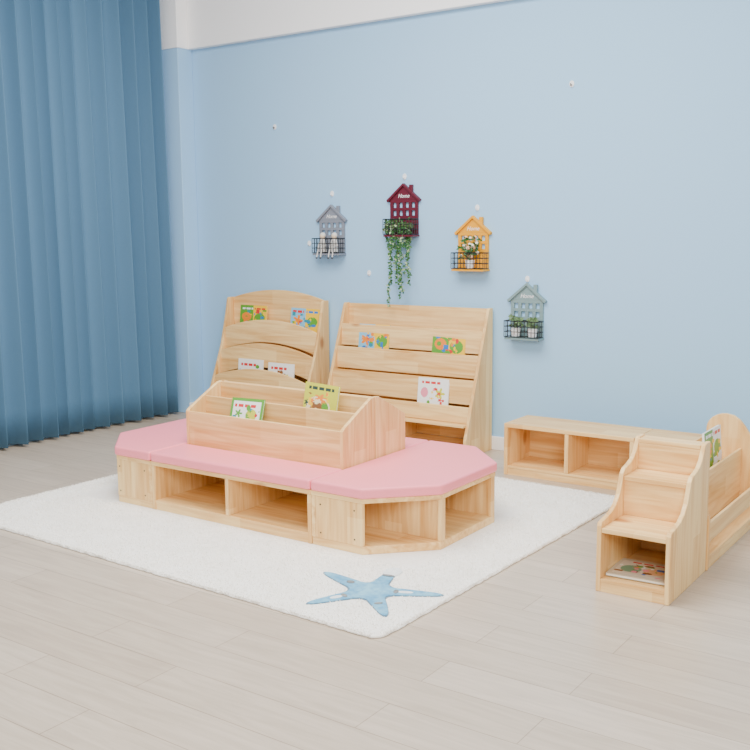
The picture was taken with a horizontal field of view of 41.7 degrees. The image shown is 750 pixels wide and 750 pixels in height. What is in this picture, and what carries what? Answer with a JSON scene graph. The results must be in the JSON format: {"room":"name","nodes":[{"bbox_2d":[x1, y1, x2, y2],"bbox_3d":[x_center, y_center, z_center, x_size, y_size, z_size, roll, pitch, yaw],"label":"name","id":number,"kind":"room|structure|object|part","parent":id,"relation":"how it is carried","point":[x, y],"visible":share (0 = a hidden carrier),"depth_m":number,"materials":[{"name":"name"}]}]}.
{"room":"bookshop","nodes":[
{"label":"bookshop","id":0,"kind":"room"},
{"bbox_2d":[8,412,168,445],"bbox_3d":[-3.467,-1.103,4.642,0.120,3.600,6.829,5,10,35],"label":"wall","id":1,"kind":"structure","parent":0,"point":[168,412],"depth_m":6.74,"materials":[{"name":"blue paper"}]},
{"bbox_2d":[0,0,178,447],"bbox_3d":[-2.337,-1.246,5.995,0.137,3.430,2.928,5,10,35],"label":"curtain","id":2,"kind":"object","parent":1,"relation":"hanging from","point":[87,328],"visible":1,"depth_m":6.58,"materials":[{"name":"blue fabric"}]},
{"bbox_2d":[162,48,202,412],"bbox_3d":[-1.434,-1.506,7.269,0.170,3.600,0.144,5,10,35],"label":"wall","id":3,"kind":"structure","parent":0,"point":[176,62],"depth_m":7.26,"materials":[{"name":"blue paint"}]},
{"bbox_2d":[159,0,189,49],"bbox_3d":[-1.445,-2.821,7.071,0.177,0.940,0.152,5,10,35],"label":"trim","id":4,"kind":"structure","parent":3,"relation":"attached to","point":[173,13],"depth_m":7.05,"materials":[{"name":"white paint"}]},
{"bbox_2d":[0,412,749,749],"bbox_3d":[0.213,0.938,3.077,12.000,0.050,10.000,5,10,35],"label":"floor","id":5,"kind":"structure","parent":0,"point":[96,653],"depth_m":3.12,"materials":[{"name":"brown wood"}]},
{"bbox_2d":[210,290,329,388],"bbox_3d":[-0.767,-0.113,6.881,0.885,0.945,0.325,5,10,35],"label":"bookshelf","id":6,"kind":"object","parent":5,"relation":"on","point":[275,339],"visible":0.66,"depth_m":6.88,"materials":[{"name":"brown wood"}]},
{"bbox_3d":[-1.121,-0.116,7.131,0.020,0.885,0.325,5,10,35],"label":"panel","id":7,"kind":"part","parent":6,"relation":"part of","materials":[{"name":"brown wood"}]},
{"bbox_2d":[238,358,263,369],"bbox_3d":[-0.881,0.048,6.954,0.230,0.319,0.040,5,10,35],"label":"picture book","id":8,"kind":"object","parent":6,"relation":"on","point":[243,363],"visible":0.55,"depth_m":6.94,"materials":[{"name":"paper"}]},
{"bbox_2d":[240,305,267,321],"bbox_3d":[-0.870,-0.378,7.037,0.250,0.239,0.037,5,10,35],"label":"picture book","id":9,"kind":"object","parent":6,"relation":"on","point":[248,312],"visible":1,"depth_m":7.03,"materials":[{"name":"paper"}]},
{"bbox_2d":[268,362,294,377],"bbox_3d":[-0.652,0.074,6.795,0.230,0.309,0.039,5,10,35],"label":"picture book","id":10,"kind":"object","parent":6,"relation":"on","point":[286,369],"visible":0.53,"depth_m":6.78,"materials":[{"name":"paper"}]},
{"bbox_2d":[291,308,319,332],"bbox_3d":[-0.483,-0.340,6.769,0.255,0.239,0.036,5,10,35],"label":"picture book","id":11,"kind":"object","parent":6,"relation":"on","point":[306,318],"visible":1,"depth_m":6.75,"materials":[{"name":"paper"}]},
{"bbox_3d":[-0.412,-0.051,6.640,0.020,0.885,0.325,5,10,35],"label":"panel","id":12,"kind":"part","parent":6,"relation":"part of","materials":[{"name":"brown wood"}]},
{"bbox_2d":[0,474,614,637],"bbox_3d":[-0.376,0.648,4.856,2.540,0.016,2.120,6,10,36],"label":"rug","id":13,"kind":"object","parent":5,"relation":"on","point":[370,595],"visible":0.65,"depth_m":4.15,"materials":[{"name":"white carpet"}]},
{"bbox_2d":[116,455,152,507],"bbox_3d":[-1.017,0.461,5.341,0.490,0.240,0.961,5,10,35],"label":"cubby","id":14,"kind":"object","parent":13,"relation":"on","point":[134,474],"visible":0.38,"depth_m":4.88,"materials":[{"name":"brown wood"}]},
{"bbox_3d":[-0.825,0.471,5.207,0.020,0.184,0.958,5,10,35],"label":"panel","id":15,"kind":"part","parent":14,"relation":"part of","materials":[{"name":"brown wood"}]},
{"bbox_2d":[115,419,186,460],"bbox_3d":[-1.023,0.318,5.323,0.496,0.045,0.976,5,10,35],"label":"seat cushion","id":16,"kind":"object","parent":14,"relation":"on","point":[140,443],"visible":0.57,"depth_m":5.07,"materials":[{"name":"pink fabric"}]},
{"bbox_2d":[151,461,312,543],"bbox_3d":[-0.546,0.546,4.725,0.993,0.240,0.480,5,10,35],"label":"bench","id":17,"kind":"object","parent":13,"relation":"on","point":[280,510],"visible":0.64,"depth_m":4.67,"materials":[{"name":"brown wood"}]},
{"bbox_3d":[-0.945,0.520,5.003,0.020,0.220,0.480,5,10,35],"label":"panel","id":18,"kind":"part","parent":17,"relation":"part of","materials":[{"name":"brown wood"}]},
{"bbox_2d":[156,480,307,534],"bbox_3d":[-0.545,0.625,4.737,0.953,0.012,0.478,5,10,35],"label":"shelf","id":19,"kind":"object","parent":17,"relation":"attached to","point":[284,513],"depth_m":4.68,"materials":[{"name":"brown wood"}]},
{"bbox_2d":[151,444,340,488],"bbox_3d":[-0.619,0.420,4.602,0.990,0.045,0.244,5,10,35],"label":"seat cushion","id":20,"kind":"object","parent":17,"relation":"on","point":[255,467],"visible":0.84,"depth_m":4.53,"materials":[{"name":"pink fabric"}]},
{"bbox_3d":[-0.412,0.504,4.913,0.953,0.172,0.010,5,10,35],"label":"panel","id":21,"kind":"part","parent":17,"relation":"part of","materials":[{"name":"brown wood"}]},
{"bbox_2d":[186,380,374,469],"bbox_3d":[-0.476,0.246,4.785,0.987,0.335,0.252,5,10,35],"label":"rack","id":22,"kind":"object","parent":17,"relation":"on","point":[344,438],"visible":0.67,"depth_m":4.67,"materials":[{"name":"brown wood"}]},
{"bbox_3d":[-0.874,0.209,5.060,0.018,0.335,0.252,5,10,35],"label":"panel","id":23,"kind":"part","parent":22,"relation":"part of","materials":[{"name":"brown wood"}]},
{"bbox_2d":[230,397,265,419],"bbox_3d":[-0.640,0.251,4.834,0.218,0.271,0.094,5,10,35],"label":"picture book","id":24,"kind":"object","parent":22,"relation":"in","point":[248,408],"visible":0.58,"depth_m":4.84,"materials":[{"name":"paper"}]},
{"bbox_3d":[-0.542,0.315,4.700,0.950,0.199,0.014,5,10,35],"label":"panel","id":25,"kind":"part","parent":22,"relation":"part of","materials":[{"name":"brown wood"}]},
{"bbox_3d":[-0.473,0.269,4.793,0.950,0.260,0.012,5,10,35],"label":"panel","id":26,"kind":"part","parent":22,"relation":"part of","materials":[{"name":"brown wood"}]},
{"bbox_3d":[-0.409,0.227,4.880,0.950,0.318,0.012,5,10,35],"label":"panel","id":27,"kind":"part","parent":22,"relation":"part of","materials":[{"name":"brown wood"}]},
{"bbox_2d":[303,382,340,410],"bbox_3d":[-0.266,0.193,4.695,0.215,0.308,0.060,5,10,35],"label":"picture book","id":28,"kind":"object","parent":22,"relation":"in","point":[316,395],"visible":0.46,"depth_m":4.68,"materials":[{"name":"paper"}]},
{"bbox_3d":[-0.079,0.282,4.510,0.018,0.335,0.252,5,10,35],"label":"panel","id":29,"kind":"part","parent":22,"relation":"part of","materials":[{"name":"brown wood"}]},
{"bbox_3d":[-0.147,0.593,4.451,0.020,0.220,0.480,5,10,35],"label":"panel","id":30,"kind":"part","parent":17,"relation":"part of","materials":[{"name":"brown wood"}]},
{"bbox_2d":[311,472,494,554],"bbox_3d":[0.208,0.574,4.492,0.510,0.240,0.961,5,10,35],"label":"cubby","id":31,"kind":"object","parent":13,"relation":"on","point":[428,522],"visible":0.77,"depth_m":4.22,"materials":[{"name":"brown wood"}]},
{"bbox_3d":[0.009,0.548,4.630,0.020,0.184,0.958,5,10,35],"label":"panel","id":32,"kind":"part","parent":31,"relation":"part of","materials":[{"name":"brown wood"}]},
{"bbox_3d":[-0.149,0.616,4.173,0.248,0.184,0.019,5,10,35],"label":"panel","id":33,"kind":"part","parent":31,"relation":"part of","materials":[{"name":"brown wood"}]},
{"bbox_2d":[311,441,496,498],"bbox_3d":[0.212,0.432,4.469,0.516,0.045,0.976,5,10,35],"label":"seat cushion","id":34,"kind":"object","parent":31,"relation":"on","point":[429,467],"visible":1,"depth_m":4.33,"materials":[{"name":"pink fabric"}]},
{"bbox_3d":[0.281,0.612,4.174,0.020,0.184,0.034,5,10,35],"label":"post","id":35,"kind":"part","parent":31,"relation":"part of","materials":[{"name":"brown wood"}]},
{"bbox_3d":[0.534,0.557,4.533,0.020,0.184,0.034,5,10,35],"label":"post","id":36,"kind":"part","parent":31,"relation":"part of","materials":[{"name":"brown wood"}]},
{"bbox_3d":[-0.271,0.487,5.115,0.993,0.240,0.479,5,10,35],"label":"bench","id":37,"kind":"object","parent":13,"relation":"on","visible":0},
{"bbox_2d":[222,380,404,458],"bbox_3d":[-0.328,0.214,4.995,0.987,0.335,0.252,5,10,35],"label":"rack","id":38,"kind":"object","parent":37,"relation":"on","point":[389,420],"visible":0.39,"depth_m":4.70,"materials":[{"name":"brown wood"}]},
{"bbox_3d":[-0.396,0.224,4.899,0.950,0.318,0.012,5,10,35],"label":"panel","id":39,"kind":"part","parent":38,"relation":"part of","materials":[{"name":"brown wood"}]},
{"bbox_3d":[0.069,0.250,4.720,0.018,0.335,0.252,5,10,35],"label":"panel","id":40,"kind":"part","parent":38,"relation":"part of","materials":[{"name":"brown wood"}]},
{"bbox_2d":[405,437,427,448],"bbox_3d":[-0.192,0.328,5.208,0.990,0.045,0.214,5,10,35],"label":"seat cushion","id":41,"kind":"object","parent":37,"relation":"on","point":[409,442],"visible":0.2,"depth_m":4.97,"materials":[{"name":"pink fabric"}]},
{"bbox_2d":[327,302,492,451],"bbox_3d":[0.178,0.006,6.232,1.100,0.880,0.325,5,10,35],"label":"bookshelf","id":42,"kind":"object","parent":5,"relation":"on","point":[392,374],"visible":0.6,"depth_m":6.19,"materials":[{"name":"brown wood"}]},
{"bbox_3d":[-0.265,-0.035,6.538,0.020,0.880,0.325,5,10,35],"label":"panel","id":43,"kind":"part","parent":42,"relation":"part of","materials":[{"name":"brown wood"}]},
{"bbox_2d":[358,324,390,348],"bbox_3d":[-0.007,-0.189,6.405,0.240,0.279,0.042,5,10,35],"label":"picture book","id":44,"kind":"object","parent":42,"relation":"on","point":[366,340],"visible":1,"depth_m":6.40,"materials":[{"name":"paper"}]},
{"bbox_2d":[417,377,449,404],"bbox_3d":[0.356,0.140,6.058,0.220,0.239,0.037,5,10,35],"label":"picture book","id":45,"kind":"object","parent":42,"relation":"on","point":[430,390],"visible":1,"depth_m":6.05,"materials":[{"name":"paper"}]},
{"bbox_3d":[0.179,0.400,6.285,1.059,0.013,0.306,5,10,35],"label":"shelf","id":46,"kind":"part","parent":42,"relation":"part of","materials":[{"name":"brown wood"}]},
{"bbox_2d":[432,328,465,354],"bbox_3d":[0.454,-0.144,6.085,0.240,0.279,0.041,5,10,35],"label":"picture book","id":47,"kind":"object","parent":42,"relation":"on","point":[446,345],"visible":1,"depth_m":6.08,"materials":[{"name":"paper"}]},
{"bbox_3d":[0.621,0.047,5.926,0.020,0.880,0.325,5,10,35],"label":"panel","id":48,"kind":"part","parent":42,"relation":"part of","materials":[{"name":"brown wood"}]},
{"bbox_2d":[504,415,652,489],"bbox_3d":[1.105,0.420,5.385,0.743,0.290,0.290,5,10,35],"label":"bench","id":49,"kind":"object","parent":5,"relation":"on","point":[584,453],"visible":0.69,"depth_m":5.41,"materials":[{"name":"brown wood"}]},
{"bbox_3d":[0.809,0.404,5.591,0.022,0.268,0.290,5,10,35],"label":"panel","id":50,"kind":"part","parent":49,"relation":"part of","materials":[{"name":"brown wood"}]},
{"bbox_2d":[507,456,620,482],"bbox_3d":[1.105,0.518,5.399,0.699,0.012,0.288,5,10,35],"label":"shelf","id":51,"kind":"object","parent":49,"relation":"attached to","point":[588,471],"depth_m":5.40,"materials":[{"name":"brown wood"}]},
{"bbox_3d":[1.184,0.388,5.495,0.699,0.215,0.010,5,10,35],"label":"panel","id":52,"kind":"part","parent":49,"relation":"part of","materials":[{"name":"brown wood"}]},
{"bbox_3d":[1.400,0.458,5.182,0.022,0.268,0.290,5,10,35],"label":"panel","id":53,"kind":"part","parent":49,"relation":"part of","materials":[{"name":"brown wood"}]},
{"bbox_2d":[595,434,710,605],"bbox_3d":[1.070,0.536,3.776,0.280,0.527,0.445,5,10,35],"label":"shelf","id":54,"kind":"object","parent":5,"relation":"on","point":[660,503],"visible":1,"depth_m":3.77,"materials":[{"name":"brown wood"}]},
{"bbox_3d":[0.963,0.526,3.851,0.018,0.527,0.445,5,10,35],"label":"panel","id":55,"kind":"part","parent":54,"relation":"part of","materials":[{"name":"brown wood"}]},
{"bbox_3d":[1.069,0.754,3.803,0.243,0.012,0.428,5,10,35],"label":"shelf","id":56,"kind":"part","parent":54,"relation":"part of","materials":[{"name":"brown wood"}]},
{"bbox_2d":[606,558,664,585],"bbox_3d":[1.023,0.747,3.747,0.230,0.010,0.200,5,10,31],"label":"picture book","id":57,"kind":"object","parent":54,"relation":"on","point":[643,571],"visible":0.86,"depth_m":3.73,"materials":[{"name":"paper"}]},
{"bbox_3d":[1.193,0.487,3.948,0.243,0.472,0.013,5,10,35],"label":"panel","id":58,"kind":"part","parent":54,"relation":"part of","materials":[{"name":"brown wood"}]},
{"bbox_3d":[1.178,0.546,3.702,0.018,0.527,0.445,5,10,35],"label":"panel","id":59,"kind":"part","parent":54,"relation":"part of","materials":[{"name":"brown wood"}]},
{"bbox_2d":[645,429,701,440],"bbox_3d":[1.717,0.477,4.961,0.743,0.290,0.290,5,10,35],"label":"bench","id":60,"kind":"object","parent":5,"relation":"on","point":[655,432],"visible":0.14,"depth_m":5.11,"materials":[{"name":"brown wood"}]},
{"bbox_2d":[642,413,749,570],"bbox_3d":[1.462,0.477,4.326,0.280,0.478,0.900,5,10,35],"label":"book stand","id":61,"kind":"object","parent":5,"relation":"on","point":[728,520],"visible":0.48,"depth_m":4.42,"materials":[{"name":"brown wood"}]},
{"bbox_3d":[1.211,0.602,3.979,0.280,0.335,0.018,5,10,35],"label":"panel","id":62,"kind":"part","parent":61,"relation":"part of","materials":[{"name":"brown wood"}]},
{"bbox_2d":[702,424,721,466],"bbox_3d":[1.527,0.360,4.454,0.029,0.235,0.250,5,10,35],"label":"picture book","id":63,"kind":"object","parent":61,"relation":"on","point":[713,435],"visible":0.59,"depth_m":4.46,"materials":[{"name":"paper"}]},
{"bbox_3d":[1.480,0.512,4.319,0.013,0.230,0.863,5,10,35],"label":"rail","id":64,"kind":"part","parent":61,"relation":"part of","materials":[{"name":"brown wood"}]},
{"bbox_3d":[1.715,0.422,4.684,0.280,0.478,0.018,5,10,35],"label":"panel","id":65,"kind":"part","parent":61,"relation":"part of","materials":[{"name":"brown wood"}]},
{"bbox_2d":[709,502,749,558],"bbox_3d":[1.468,0.670,4.352,0.262,0.012,0.863,5,10,35],"label":"shelf","id":66,"kind":"object","parent":61,"relation":"attached to","point":[720,542],"depth_m":4.24,"materials":[{"name":"brown wood"}]},
{"bbox_3d":[1.569,0.575,4.266,0.014,0.080,0.863,5,10,35],"label":"rail","id":67,"kind":"part","parent":61,"relation":"part of","materials":[{"name":"brown wood"}]},
{"bbox_2d":[192,0,749,436],"bbox_3d":[2.253,-1.188,4.877,9.220,3.600,0.120,5,10,35],"label":"wall","id":68,"kind":"structure","parent":0,"point":[621,193],"depth_m":5.78,"materials":[{"name":"blue paint"}]},
{"bbox_2d":[312,205,347,254],"bbox_3d":[-0.309,-0.972,6.590,0.253,0.335,0.090,5,10,35],"label":"wall shelf","id":69,"kind":"object","parent":68,"relation":"attached to","point":[331,215],"visible":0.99,"depth_m":6.59,"materials":[{"name":"paint"}]},
{"bbox_2d":[315,232,326,258],"bbox_3d":[-0.361,-0.870,6.617,0.072,0.176,0.085,5,10,35],"label":"doll","id":70,"kind":"object","parent":69,"relation":"hanging from","point":[322,235],"visible":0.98,"depth_m":6.61,"materials":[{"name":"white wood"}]},
{"bbox_2d":[312,238,344,252],"bbox_3d":[-0.312,-0.868,6.599,0.228,0.100,0.077,5,10,35],"label":"wire basket","id":71,"kind":"object","parent":69,"relation":"on","point":[340,241],"depth_m":6.58,"materials":[{"name":"metal"}]},
{"bbox_2d":[327,232,337,258],"bbox_3d":[-0.280,-0.862,6.562,0.072,0.176,0.085,5,10,35],"label":"doll","id":72,"kind":"object","parent":69,"relation":"hanging from","point":[334,235],"visible":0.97,"depth_m":6.55,"materials":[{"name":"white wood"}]},
{"bbox_2d":[186,0,510,49],"bbox_3d":[2.315,-2.483,4.530,8.922,0.940,0.050,5,10,35],"label":"trim","id":73,"kind":"structure","parent":68,"relation":"attached to","point":[210,23],"depth_m":6.58,"materials":[{"name":"white paint"}]},
{"bbox_2d":[383,183,421,236],"bbox_3d":[0.165,-1.047,6.243,0.253,0.335,0.090,5,10,35],"label":"planter","id":74,"kind":"object","parent":68,"relation":"attached to","point":[404,194],"visible":1,"depth_m":6.25,"materials":[{"name":"paint"}]},
{"bbox_2d":[382,217,413,306],"bbox_3d":[0.144,-0.717,6.275,0.238,0.574,0.080,5,10,35],"label":"ivy","id":75,"kind":"object","parent":74,"relation":"in","point":[405,243],"visible":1,"depth_m":6.25,"materials":[{"name":"green plant"}]},
{"bbox_2d":[383,218,417,234],"bbox_3d":[0.162,-0.943,6.253,0.228,0.100,0.077,5,10,35],"label":"wire basket","id":76,"kind":"object","parent":74,"relation":"on","point":[414,230],"depth_m":6.23,"materials":[{"name":"black metal"}]},
{"bbox_2d":[423,433,503,450],"bbox_3d":[2.355,0.570,4.991,8.916,0.085,0.014,5,10,35],"label":"baseboard","id":77,"kind":"structure","parent":68,"relation":"attached to","point":[497,442],"depth_m":6.09,"materials":[{"name":"white paint"}]},
{"bbox_2d":[451,216,491,270],"bbox_3d":[0.580,-0.801,5.988,0.253,0.335,0.090,5,10,35],"label":"planter","id":78,"kind":"object","parent":68,"relation":"attached to","point":[472,225],"visible":0.95,"depth_m":5.99,"materials":[{"name":"paint"}]},
{"bbox_2d":[456,235,481,267],"bbox_3d":[0.583,-0.750,5.976,0.177,0.204,0.078,5,10,35],"label":"flower arrangement","id":79,"kind":"object","parent":78,"relation":"on","point":[470,246],"visible":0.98,"depth_m":5.97,"materials":[{"name":"plant"}]},
{"bbox_3d":[0.579,-0.676,6.002,0.058,0.050,0.060,5,10,35],"label":"pot","id":80,"kind":"part","parent":79,"relation":"part of","materials":[{"name":"white ceramic"}]},
{"bbox_2d":[451,252,488,268],"bbox_3d":[0.577,-0.697,5.997,0.228,0.100,0.077,5,10,35],"label":"wire basket","id":81,"kind":"object","parent":78,"relation":"on","point":[482,259],"depth_m":5.98,"materials":[{"name":"black metal"}]},
{"bbox_2d":[504,283,546,340],"bbox_3d":[0.885,-0.377,5.837,0.253,0.335,0.090,5,10,35],"label":"planter","id":82,"kind":"object","parent":68,"relation":"attached to","point":[527,294],"visible":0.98,"depth_m":5.84,"materials":[{"name":"paint"}]},
{"bbox_2d":[508,313,523,336],"bbox_3d":[0.839,-0.300,5.870,0.092,0.139,0.085,-1,8,-3],"label":"potted plant","id":83,"kind":"object","parent":82,"relation":"on","point":[511,317],"visible":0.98,"depth_m":5.86,"materials":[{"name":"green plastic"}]},
{"bbox_3d":[0.840,-0.257,5.881,0.058,0.050,0.060,5,10,35],"label":"pot","id":84,"kind":"part","parent":83,"relation":"part of","materials":[{"name":"white ceramic"}]},
{"bbox_2d":[504,319,543,338],"bbox_3d":[0.882,-0.273,5.846,0.228,0.100,0.077,5,10,35],"label":"wire basket","id":85,"kind":"object","parent":82,"relation":"on","point":[523,332],"depth_m":5.83,"materials":[{"name":"black metal"}]},
{"bbox_2d":[526,317,540,337],"bbox_3d":[0.934,-0.284,5.810,0.088,0.123,0.079,0,8,4],"label":"flower arrangement","id":86,"kind":"object","parent":82,"relation":"on","point":[531,330],"visible":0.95,"depth_m":5.80,"materials":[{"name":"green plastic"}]},
{"bbox_3d":[0.931,-0.248,5.819,0.058,0.050,0.060,5,10,35],"label":"pot","id":87,"kind":"part","parent":86,"relation":"part of","materials":[{"name":"white ceramic"}]}
]}

